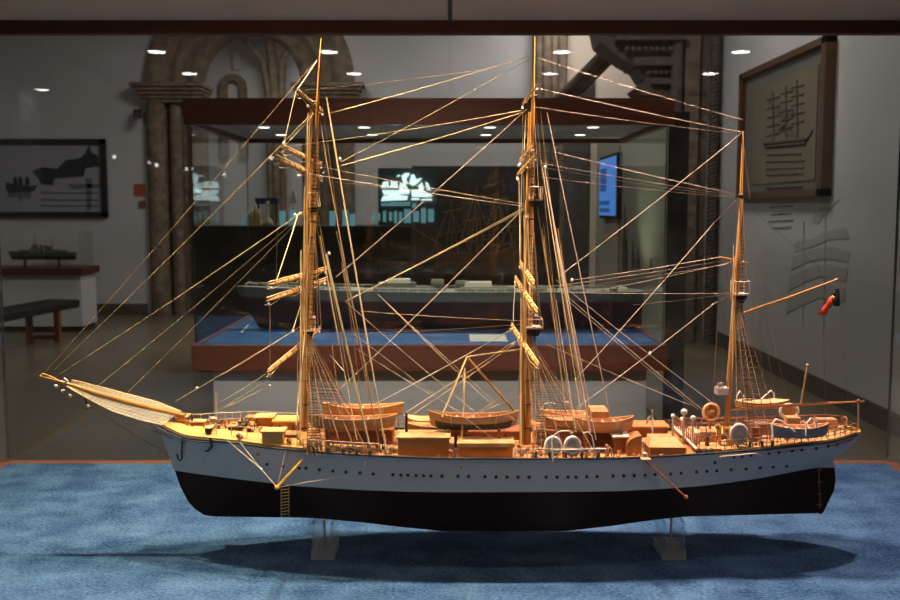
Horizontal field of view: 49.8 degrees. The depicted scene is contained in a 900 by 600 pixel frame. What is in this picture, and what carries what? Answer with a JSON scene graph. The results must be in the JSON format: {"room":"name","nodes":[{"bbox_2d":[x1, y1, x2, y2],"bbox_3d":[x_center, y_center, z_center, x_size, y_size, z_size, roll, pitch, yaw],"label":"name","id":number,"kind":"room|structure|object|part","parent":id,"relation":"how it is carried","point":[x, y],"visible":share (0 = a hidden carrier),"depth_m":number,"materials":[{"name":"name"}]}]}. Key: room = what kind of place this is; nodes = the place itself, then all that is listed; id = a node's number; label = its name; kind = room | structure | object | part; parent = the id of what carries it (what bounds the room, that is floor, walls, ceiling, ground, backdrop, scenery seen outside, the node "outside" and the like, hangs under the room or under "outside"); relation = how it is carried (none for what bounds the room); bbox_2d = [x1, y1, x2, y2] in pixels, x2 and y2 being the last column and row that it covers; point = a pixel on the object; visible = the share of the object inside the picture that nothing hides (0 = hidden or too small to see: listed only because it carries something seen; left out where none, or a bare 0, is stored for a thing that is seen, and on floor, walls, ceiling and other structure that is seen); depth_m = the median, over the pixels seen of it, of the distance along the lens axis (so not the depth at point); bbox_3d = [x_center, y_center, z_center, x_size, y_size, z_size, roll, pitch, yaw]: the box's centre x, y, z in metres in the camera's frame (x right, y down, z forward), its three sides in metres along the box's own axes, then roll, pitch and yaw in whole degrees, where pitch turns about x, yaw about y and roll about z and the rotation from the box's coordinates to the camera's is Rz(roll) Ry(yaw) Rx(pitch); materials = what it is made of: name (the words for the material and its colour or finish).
{"room":"museum","nodes":[
{"label":"museum","id":0,"kind":"room"},
{"bbox_2d":[0,36,635,314],"bbox_3d":[-4.350,-2.389,14.590,15.300,5.200,0.500,0,5,0],"label":"wall","id":1,"kind":"structure","parent":0,"point":[52,87],"depth_m":14.28,"materials":[{"name":"paint"}]},
{"bbox_2d":[0,139,107,216],"bbox_3d":[-5.930,-1.803,14.356,1.687,1.146,0.065,0,5,0],"label":"framed photograph","id":2,"kind":"object","parent":1,"relation":"attached to","point":[39,177],"visible":1,"depth_m":14.36,"materials":[{"name":"grey paper"}]},
{"bbox_2d":[97,304,147,314],"bbox_3d":[-8.271,0.140,14.563,7.459,0.170,0.030,0,5,0],"label":"baseboard","id":3,"kind":"structure","parent":1,"relation":"attached to","point":[108,309],"depth_m":14.55,"materials":[{"name":"wood"}]},
{"bbox_2d":[133,109,141,118],"bbox_3d":[-4.553,-2.726,14.176,0.130,0.164,0.249,-2,6,-23],"label":"security camera","id":4,"kind":"object","parent":1,"relation":"attached to","point":[137,114],"visible":1,"depth_m":14.08,"materials":[{"name":"black plastic"}]},
{"bbox_2d":[134,184,144,194],"bbox_3d":[-4.613,-1.637,14.396,0.154,0.170,0.021,0,5,0],"label":"safety sign","id":5,"kind":"object","parent":1,"relation":"attached to","point":[139,189],"visible":1,"depth_m":14.39,"materials":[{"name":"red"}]},
{"bbox_2d":[139,201,144,206],"bbox_3d":[-4.574,-1.426,14.408,0.077,0.089,0.037,0,5,0],"label":"button","id":6,"kind":"object","parent":1,"relation":"attached to","point":[141,203],"visible":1,"depth_m":14.39,"materials":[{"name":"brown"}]},
{"bbox_2d":[579,82,594,97],"bbox_3d":[2.003,-3.103,14.246,0.250,0.303,0.050,0,5,0],"label":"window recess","id":7,"kind":"structure","parent":1,"relation":"in","point":[590,92],"depth_m":14.23,"materials":[{"name":"beige paint"}]},
{"bbox_2d":[0,286,899,464],"bbox_3d":[-1.500,1.879,-2.333,21.000,0.100,47.000,0,5,0],"label":"floor","id":8,"kind":"structure","parent":0,"point":[44,423],"depth_m":8.49,"materials":[{"name":"stone"}]},
{"bbox_2d":[0,299,79,341],"bbox_3d":[-5.070,0.410,10.134,0.430,0.470,4.000,1,5,7],"label":"bench","id":9,"kind":"object","parent":8,"relation":"on","point":[28,310],"visible":1,"depth_m":11.58,"materials":[{"name":"black leather"}]},
{"bbox_2d":[0,299,79,322],"bbox_3d":[-5.070,0.225,10.117,0.430,0.100,4.000,1,5,7],"label":"seat cushion","id":10,"kind":"object","parent":9,"relation":"on","point":[55,306],"depth_m":11.29,"materials":[{"name":"black leather"}]},
{"bbox_3d":[-4.875,0.318,11.632,0.400,0.370,0.080,0,5,0],"label":"leg frame","id":11,"kind":"part","parent":9,"relation":"part of","materials":[{"name":"brown wood"}]},
{"bbox_2d":[0,230,99,331],"bbox_3d":[-7.100,-0.256,12.713,4.800,1.308,0.640,0,5,0],"label":"display case","id":12,"kind":"object","parent":8,"relation":"on","point":[41,279],"visible":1,"depth_m":12.54,"materials":[{"name":"paint"}]},
{"bbox_2d":[8,242,76,266],"bbox_3d":[-5.346,-0.647,12.696,0.891,0.420,0.130,0,5,0],"label":"model","id":13,"kind":"object","parent":12,"relation":"on","point":[34,253],"visible":1,"depth_m":12.66},
{"bbox_2d":[1,265,99,274],"bbox_3d":[-7.100,-0.391,12.700,4.800,0.090,0.640,0,5,0],"label":"shelf","id":14,"kind":"structure","parent":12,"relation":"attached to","point":[5,269],"depth_m":12.38,"materials":[{"name":"brown wood"}]},
{"bbox_2d":[129,36,364,315],"bbox_3d":[-2.941,-2.256,14.431,3.380,4.965,0.740,0,5,0],"label":"stone arch","id":15,"kind":"object","parent":8,"relation":"on","point":[176,67],"visible":0.51,"depth_m":14.27,"materials":[{"name":"beige stone"}]},
{"bbox_2d":[240,37,289,224],"bbox_3d":[-3.490,-2.712,19.195,1.170,4.973,0.669,0,5,0],"label":"column","id":16,"kind":"structure","parent":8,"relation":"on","point":[274,86],"depth_m":19.23,"materials":[{"name":"stone"}]},
{"bbox_2d":[192,225,413,371],"bbox_3d":[-1.435,-0.043,9.840,2.116,1.426,0.800,0,5,0],"label":"cabinet","id":17,"kind":"object","parent":8,"relation":"on","point":[216,246],"visible":0.36,"depth_m":9.41,"materials":[{"name":"brown wood"}]},
{"bbox_2d":[246,202,261,225],"bbox_3d":[-1.935,-0.848,9.563,0.150,0.228,0.100,0,5,0],"label":"model","id":18,"kind":"object","parent":17,"relation":"on","point":[255,219],"visible":0.91,"depth_m":9.54},
{"bbox_2d":[255,198,279,224],"bbox_3d":[-1.858,-0.900,9.874,0.245,0.274,0.030,0,5,0],"label":"board","id":19,"kind":"object","parent":17,"relation":"on","point":[258,201],"visible":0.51,"depth_m":9.85,"materials":[{"name":"blue"}]},
{"bbox_3d":[-1.858,-1.007,9.864,0.245,0.061,0.030,0,5,0],"label":"panel","id":20,"kind":"part","parent":19,"relation":"part of","materials":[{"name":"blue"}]},
{"bbox_2d":[262,201,273,225],"bbox_3d":[-1.796,-0.854,9.562,0.120,0.240,0.114,0,5,0],"label":"model","id":21,"kind":"object","parent":17,"relation":"on","point":[267,221],"visible":1,"depth_m":9.54},
{"bbox_2d":[279,211,285,225],"bbox_3d":[-1.639,-0.799,9.497,0.051,0.144,0.060,0,5,0],"label":"tile","id":22,"kind":"structure","parent":17,"relation":"on","point":[282,214],"depth_m":9.47,"materials":[{"name":"blue tile"}]},
{"bbox_2d":[289,210,295,225],"bbox_3d":[-1.542,-0.804,9.496,0.051,0.154,0.060,0,5,0],"label":"tile","id":23,"kind":"structure","parent":17,"relation":"on","point":[291,212],"depth_m":9.47,"materials":[{"name":"blue tile"}]},
{"bbox_2d":[289,190,296,209],"bbox_3d":[-1.546,-0.909,9.567,0.080,0.349,0.020,0,5,0],"label":"model","id":24,"kind":"object","parent":17,"relation":"on","point":[293,199],"visible":0.7,"depth_m":9.55},
{"bbox_2d":[329,211,334,225],"bbox_3d":[-1.151,-0.799,9.497,0.050,0.144,0.060,0,5,0],"label":"tile","id":25,"kind":"structure","parent":17,"relation":"on","point":[331,213],"depth_m":9.47,"materials":[{"name":"blue tile"}]},
{"bbox_2d":[342,210,347,225],"bbox_3d":[-1.025,-0.804,9.496,0.050,0.154,0.060,0,5,0],"label":"tile","id":26,"kind":"structure","parent":17,"relation":"on","point":[343,211],"depth_m":9.47,"materials":[{"name":"blue tile"}]},
{"bbox_2d":[349,214,354,225],"bbox_3d":[-0.957,-0.785,9.498,0.050,0.115,0.060,0,5,0],"label":"tile","id":27,"kind":"object","parent":17,"relation":"on","point":[351,216],"depth_m":9.47,"materials":[{"name":"blue"}]},
{"bbox_2d":[372,168,435,224],"bbox_3d":[-0.445,-1.014,9.512,0.611,0.569,0.390,0,5,0],"label":"panel","id":28,"kind":"object","parent":17,"relation":"on","point":[394,204],"visible":0.96,"depth_m":9.66,"materials":[{"name":"white"}]},
{"bbox_2d":[183,98,674,428],"bbox_3d":[-0.121,-0.122,6.442,2.810,2.225,1.610,0,5,0],"label":"display case","id":29,"kind":"object","parent":8,"relation":"on","point":[236,119],"visible":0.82,"depth_m":5.80,"materials":[{"name":"brown wood"}]},
{"bbox_3d":[-1.503,-1.154,6.344,0.045,0.150,1.520,0,5,0],"label":"rail","id":30,"kind":"part","parent":29,"relation":"part of","materials":[{"name":"clear glass"}]},
{"bbox_3d":[-1.500,0.266,6.479,0.032,0.150,1.526,0,5,0],"label":"rail","id":31,"kind":"part","parent":29,"relation":"part of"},
{"bbox_3d":[-0.121,-1.081,5.565,2.810,0.150,0.045,0,5,0],"label":"rail","id":32,"kind":"part","parent":29,"relation":"part of","materials":[{"name":"brown wood"}]},
{"bbox_3d":[-0.121,0.340,5.704,2.790,0.150,0.032,0,5,0],"label":"rail","id":33,"kind":"part","parent":29,"relation":"part of","materials":[{"name":"brown wood"}]},
{"bbox_3d":[-0.121,-1.169,6.343,2.720,0.119,1.520,0,5,0],"label":"ceiling panel","id":34,"kind":"part","parent":29,"relation":"part of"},
{"bbox_3d":[-0.121,-1.228,7.123,2.810,0.150,0.045,0,5,0],"label":"rail","id":35,"kind":"part","parent":29,"relation":"part of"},
{"bbox_2d":[235,271,643,331],"bbox_3d":[-0.082,-0.015,6.377,2.668,0.440,0.263,0,5,0],"label":"model","id":36,"kind":"object","parent":29,"relation":"on","point":[482,301],"visible":0.77,"depth_m":6.30},
{"bbox_3d":[-0.749,0.188,6.396,0.053,0.032,0.078,0,5,0],"label":"stand post","id":37,"kind":"part","parent":36,"relation":"part of","materials":[{"name":"paint"}]},
{"bbox_3d":[-0.082,-0.087,6.370,2.511,0.054,0.263,0,5,0],"label":"deck railing","id":38,"kind":"part","parent":36,"relation":"part of","materials":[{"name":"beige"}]},
{"bbox_2d":[412,186,523,288],"bbox_3d":[0.222,-0.154,9.026,1.150,1.802,0.500,0,5,0],"label":"model","id":39,"kind":"object","parent":29,"relation":"in","point":[485,266],"visible":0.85,"depth_m":8.94},
{"bbox_2d":[469,334,507,341],"bbox_3d":[0.236,0.237,6.028,0.230,0.004,0.325,0,5,0],"label":"board","id":40,"kind":"object","parent":29,"relation":"on","point":[473,337],"visible":1,"depth_m":5.99,"materials":[{"name":"grey paper"}]},
{"bbox_3d":[1.262,-1.154,6.344,0.045,0.150,1.520,0,5,0],"label":"rail","id":41,"kind":"part","parent":29,"relation":"part of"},
{"bbox_3d":[1.258,0.266,6.479,0.032,0.150,1.526,0,5,0],"label":"rail","id":42,"kind":"part","parent":29,"relation":"part of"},
{"bbox_2d":[0,0,899,599],"bbox_3d":[-0.007,0.303,2.239,2.865,2.174,1.720,0,5,0],"label":"display case","id":43,"kind":"object","parent":8,"relation":"on","point":[70,529],"visible":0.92,"depth_m":2.41,"materials":[{"name":"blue glass"}]},
{"bbox_3d":[-1.414,0.670,2.273,0.032,0.151,1.636,0,5,0],"label":"rail","id":44,"kind":"part","parent":43,"relation":"part of","materials":[{"name":"brown wood"}]},
{"bbox_2d":[323,520,338,559],"bbox_3d":[-0.293,0.553,2.275,0.054,0.082,0.095,0,5,0],"label":"acrylic stand","id":45,"kind":"object","parent":43,"relation":"on","point":[333,525],"visible":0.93,"depth_m":2.26,"materials":[{"name":"plastic"}]},
{"bbox_3d":[-0.293,0.552,2.262,0.005,0.079,0.005,-2,6,-22],"label":"threaded rod","id":46,"kind":"part","parent":45,"relation":"part of","materials":[{"name":"metal"}]},
{"bbox_3d":[-0.007,0.591,3.104,2.845,0.151,0.032,0,5,0],"label":"rail","id":47,"kind":"part","parent":43,"relation":"part of","materials":[{"name":"brown wood"}]},
{"bbox_3d":[-0.007,-0.836,2.972,2.865,0.044,0.045,0,5,0],"label":"rail","id":48,"kind":"part","parent":43,"relation":"part of","materials":[{"name":"brown wood"}]},
{"bbox_3d":[-0.007,-0.776,2.136,2.775,0.005,1.630,0,5,0],"label":"ceiling panel","id":49,"kind":"part","parent":43,"relation":"part of","materials":[{"name":"brown wood"}]},
{"bbox_2d":[669,518,672,553],"bbox_3d":[0.515,0.551,2.275,0.056,0.087,0.095,0,5,0],"label":"acrylic stand","id":50,"kind":"object","parent":43,"relation":"on","point":[671,519],"visible":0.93,"depth_m":2.26,"materials":[{"name":"plastic"}]},
{"bbox_2d":[39,36,863,530],"bbox_3d":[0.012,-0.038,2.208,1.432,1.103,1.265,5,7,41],"label":"model","id":51,"kind":"object","parent":50,"relation":"on","point":[575,469],"visible":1,"depth_m":2.17},
{"bbox_3d":[-0.665,0.303,2.215,0.077,0.019,0.007,2,6,23],"label":"bow chain","id":52,"kind":"part","parent":51,"relation":"part of","materials":[{"name":"black"}]},
{"bbox_3d":[-0.646,0.299,2.207,0.095,0.029,0.005,2,6,24],"label":"bow chain","id":53,"kind":"part","parent":51,"relation":"part of","materials":[{"name":"black"}]},
{"bbox_3d":[-0.563,0.317,2.172,0.067,0.004,0.004,2,6,21],"label":"anchor chain","id":54,"kind":"part","parent":51,"relation":"part of","materials":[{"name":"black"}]},
{"bbox_3d":[-0.537,0.234,2.232,0.006,0.044,0.006,2,6,22],"label":"jack post","id":55,"kind":"part","parent":51,"relation":"part of","materials":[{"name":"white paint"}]},
{"bbox_3d":[-0.470,0.302,2.161,0.115,0.047,0.004,1,6,14],"label":"railing","id":56,"kind":"part","parent":51,"relation":"part of","materials":[{"name":"beige wood"}]},
{"bbox_2d":[236,432,243,438],"bbox_3d":[-0.467,0.304,2.155,0.016,0.020,0.014,0,5,0],"label":"bollard","id":57,"kind":"object","parent":51,"relation":"attached to","point":[239,435],"depth_m":2.15,"materials":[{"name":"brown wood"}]},
{"bbox_3d":[-0.485,0.285,2.312,0.325,0.060,0.017,-2,6,-16],"label":"railing","id":58,"kind":"part","parent":51,"relation":"part of","materials":[{"name":"beige wood"}]},
{"bbox_3d":[-0.323,0.053,2.215,0.028,0.031,0.038,0,5,0],"label":"rail","id":59,"kind":"part","parent":51,"relation":"part of","materials":[{"name":"beige wood"}]},
{"bbox_3d":[-0.308,-0.227,2.188,0.028,0.031,0.038,0,5,0],"label":"rail","id":60,"kind":"part","parent":51,"relation":"part of","materials":[{"name":"brown wood"}]},
{"bbox_3d":[-0.239,0.323,2.119,0.168,0.037,0.004,0,5,5],"label":"railing","id":61,"kind":"part","parent":51,"relation":"part of","materials":[{"name":"beige wood"}]},
{"bbox_3d":[-0.141,0.329,2.112,0.033,0.029,0.002,0,5,4],"label":"railing","id":62,"kind":"part","parent":51,"relation":"part of","materials":[{"name":"beige wood"}]},
{"bbox_3d":[0.010,0.194,2.168,0.004,0.127,0.086,5,7,43],"label":"derrick leg","id":63,"kind":"part","parent":51,"relation":"part of","materials":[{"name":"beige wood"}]},
{"bbox_3d":[0.029,0.250,2.168,0.004,0.189,0.075,1,5,8],"label":"derrick leg","id":64,"kind":"part","parent":51,"relation":"part of","materials":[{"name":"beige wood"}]},
{"bbox_3d":[0.095,0.194,2.198,0.118,0.134,0.006,0,5,0],"label":"derrick leg","id":65,"kind":"part","parent":51,"relation":"part of","materials":[{"name":"brown wood"}]},
{"bbox_3d":[0.190,0.051,2.215,0.041,0.022,0.057,0,5,0],"label":"rail","id":66,"kind":"part","parent":51,"relation":"part of","materials":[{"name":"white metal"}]},
{"bbox_3d":[0.210,0.306,2.367,0.675,0.035,0.011,0,5,1],"label":"railing","id":67,"kind":"part","parent":51,"relation":"part of","materials":[{"name":"brown wood"}]},
{"bbox_3d":[0.192,-0.241,2.187,0.030,0.031,0.041,0,5,0],"label":"rail","id":68,"kind":"part","parent":51,"relation":"part of","materials":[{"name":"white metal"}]},
{"bbox_3d":[0.247,0.335,2.110,0.214,0.027,0.008,0,5,0],"label":"railing","id":69,"kind":"part","parent":51,"relation":"part of","materials":[{"name":"beige wood"}]},
{"bbox_3d":[0.278,0.324,2.100,0.119,0.004,0.003,0,5,0],"label":"boat boom rail","id":70,"kind":"part","parent":51,"relation":"part of","materials":[{"name":"white paint"}]},
{"bbox_3d":[0.461,0.288,2.237,0.018,0.070,0.006,0,5,0],"label":"crane post","id":71,"kind":"part","parent":51,"relation":"part of","materials":[{"name":"white paint"}]},
{"bbox_3d":[0.500,0.299,2.178,0.004,0.078,0.005,0,5,0],"label":"binnacle post","id":72,"kind":"part","parent":51,"relation":"part of","materials":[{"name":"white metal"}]},
{"bbox_3d":[0.534,0.294,2.218,0.004,0.077,0.005,0,5,0],"label":"binnacle post","id":73,"kind":"part","parent":51,"relation":"part of","materials":[{"name":"white metal"}]},
{"bbox_3d":[0.546,0.303,2.239,0.002,0.027,0.231,0,5,0],"label":"rail","id":74,"kind":"part","parent":51,"relation":"part of","materials":[{"name":"brown wood"}]},
{"bbox_3d":[0.542,0.300,2.168,0.004,0.074,0.005,0,5,0],"label":"binnacle post","id":75,"kind":"part","parent":51,"relation":"part of","materials":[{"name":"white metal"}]},
{"bbox_3d":[0.660,-0.029,2.207,0.032,0.031,0.044,0,5,0],"label":"rail","id":76,"kind":"part","parent":51,"relation":"part of","materials":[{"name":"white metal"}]},
{"bbox_3d":[0.738,0.293,2.325,0.388,0.055,0.028,1,6,13],"label":"railing","id":77,"kind":"part","parent":51,"relation":"part of","materials":[{"name":"brown wood"}]},
{"bbox_3d":[0.729,0.297,2.238,0.372,0.049,0.190,0,5,0],"label":"poop railing","id":78,"kind":"part","parent":51,"relation":"part of","materials":[{"name":"brown wood"}]},
{"bbox_3d":[0.766,0.309,2.156,0.332,0.051,0.025,-1,6,-14],"label":"railing","id":79,"kind":"part","parent":51,"relation":"part of","materials":[{"name":"brown wood"}]},
{"bbox_2d":[841,415,847,427],"bbox_3d":[0.910,0.286,2.235,0.013,0.042,0.015,-4,7,-36],"label":"vent","id":80,"kind":"object","parent":51,"relation":"attached to","point":[843,418],"depth_m":2.23,"materials":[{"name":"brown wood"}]},
{"bbox_3d":[1.399,0.670,2.273,0.032,0.151,1.636,0,5,0],"label":"rail","id":81,"kind":"part","parent":43,"relation":"part of","materials":[{"name":"brown wood"}]},
{"bbox_2d":[412,166,559,288],"bbox_3d":[0.390,-0.437,10.681,1.604,2.053,0.150,0,5,0],"label":"wall","id":82,"kind":"structure","parent":8,"relation":"on","point":[488,179],"depth_m":10.56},
{"bbox_2d":[533,36,567,288],"bbox_3d":[1.456,-2.263,14.325,0.469,5.000,0.650,0,5,0],"label":"column","id":83,"kind":"structure","parent":8,"relation":"on","point":[550,76],"depth_m":13.94,"materials":[{"name":"stone"}]},
{"bbox_2d":[564,143,590,288],"bbox_3d":[1.450,-0.825,11.072,0.288,2.750,0.288,0,5,0],"label":"round column","id":84,"kind":"structure","parent":8,"relation":"on","point":[577,194],"depth_m":10.94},
{"bbox_2d":[553,36,720,344],"bbox_3d":[2.142,-2.014,11.809,1.940,5.027,1.412,0,5,0],"label":"stone pillar","id":85,"kind":"structure","parent":8,"relation":"on","point":[676,67],"depth_m":11.30,"materials":[{"name":"brown stone"}]},
{"bbox_3d":[2.340,-2.921,11.510,0.667,0.096,0.730,0,5,0],"label":"corbel moulding","id":86,"kind":"part","parent":85,"relation":"part of","materials":[{"name":"stone"}]},
{"bbox_3d":[2.389,-2.783,11.519,0.526,0.092,0.740,0,5,0],"label":"corbel moulding","id":87,"kind":"part","parent":85,"relation":"part of","materials":[{"name":"stone"}]},
{"bbox_3d":[2.302,-3.044,11.464,0.784,0.069,0.800,0,5,0],"label":"corbel moulding","id":88,"kind":"part","parent":85,"relation":"part of","materials":[{"name":"stone"}]},
{"bbox_3d":[2.462,-2.672,11.564,0.387,0.070,0.670,0,5,0],"label":"corbel moulding","id":89,"kind":"part","parent":85,"relation":"part of","materials":[{"name":"stone"}]},
{"bbox_3d":[2.476,-2.568,11.569,0.269,0.069,0.680,0,5,0],"label":"corbel moulding","id":90,"kind":"part","parent":85,"relation":"part of","materials":[{"name":"stone"}]},
{"bbox_3d":[3.050,-1.958,11.225,0.124,5.027,0.124,0,5,0],"label":"rope moulding","id":91,"kind":"part","parent":85,"relation":"part of","materials":[{"name":"stone"}]},
{"bbox_2d":[595,112,689,427],"bbox_3d":[1.627,-0.362,8.690,0.147,2.280,3.430,0,5,0],"label":"wall","id":92,"kind":"structure","parent":8,"relation":"on","point":[641,241],"depth_m":7.36,"materials":[{"name":"beige paint"}]},
{"bbox_2d":[599,152,621,218],"bbox_3d":[1.529,-1.084,9.293,0.058,0.604,1.010,0,5,0],"label":"video screen","id":93,"kind":"object","parent":92,"relation":"attached to","point":[608,195],"visible":0.99,"depth_m":9.09,"materials":[{"name":"blue glass"}]},
{"bbox_3d":[1.628,-0.202,6.997,0.144,2.280,0.030,0,5,0],"label":"trim","id":94,"kind":"part","parent":92,"relation":"part of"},
{"bbox_2d":[206,39,710,285],"bbox_3d":[-1.500,-2.790,19.875,21.000,5.000,0.100,0,5,0],"label":"wall","id":95,"kind":"structure","parent":0,"point":[234,211],"depth_m":19.83,"materials":[{"name":"paint"}]},
{"bbox_2d":[219,74,248,157],"bbox_3d":[-4.380,-3.731,19.666,0.540,1.670,0.120,0,5,0],"label":"arch","id":96,"kind":"object","parent":95,"relation":"attached to","point":[223,87],"visible":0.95,"depth_m":19.57,"materials":[{"name":"stone"}]},
{"bbox_2d":[233,52,240,69],"bbox_3d":[-4.300,-4.825,19.582,0.160,0.340,0.060,0,5,0],"label":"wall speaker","id":97,"kind":"object","parent":95,"relation":"attached to","point":[236,55],"visible":1,"depth_m":19.55,"materials":[{"name":"grey plastic"}]},
{"bbox_2d":[248,36,710,38],"bbox_3d":[-1.500,-3.198,-2.815,21.000,0.100,47.000,0,5,0],"label":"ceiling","id":98,"kind":"structure","parent":0,"point":[709,36],"depth_m":19.43,"materials":[{"name":"grey"}]},
{"bbox_2d":[713,36,899,413],"bbox_3d":[3.250,-1.687,8.252,0.200,5.000,6.350,0,5,0],"label":"wall","id":99,"kind":"structure","parent":0,"point":[866,136],"depth_m":7.80,"materials":[{"name":"paint"}]},
{"bbox_2d":[768,205,793,228],"bbox_3d":[3.147,-0.788,9.232,0.022,0.234,0.687,0,5,0],"label":"wall text","id":100,"kind":"object","parent":99,"relation":"attached to","point":[777,206],"depth_m":9.23,"materials":[{"name":"grey"}]},
{"bbox_2d":[736,36,836,198],"bbox_3d":[3.104,-1.622,9.138,0.088,1.306,2.393,0,5,0],"label":"print","id":101,"kind":"object","parent":99,"relation":"attached to","point":[786,103],"visible":1,"depth_m":8.83,"materials":[{"name":"beige paper"}]},
{"bbox_2d":[717,331,899,438],"bbox_3d":[3.140,0.734,8.357,0.020,0.160,6.100,0,5,0],"label":"baseboard","id":102,"kind":"structure","parent":99,"relation":"attached to","point":[870,412],"depth_m":8.15,"materials":[{"name":"wood"}]},
{"bbox_2d":[786,199,849,329],"bbox_3d":[3.146,-0.284,8.346,0.016,1.155,1.400,0,5,0],"label":"wall mural","id":103,"kind":"object","parent":99,"relation":"attached to","point":[830,271],"visible":0.91,"depth_m":8.28,"materials":[{"name":"grey paint"}]}
]}

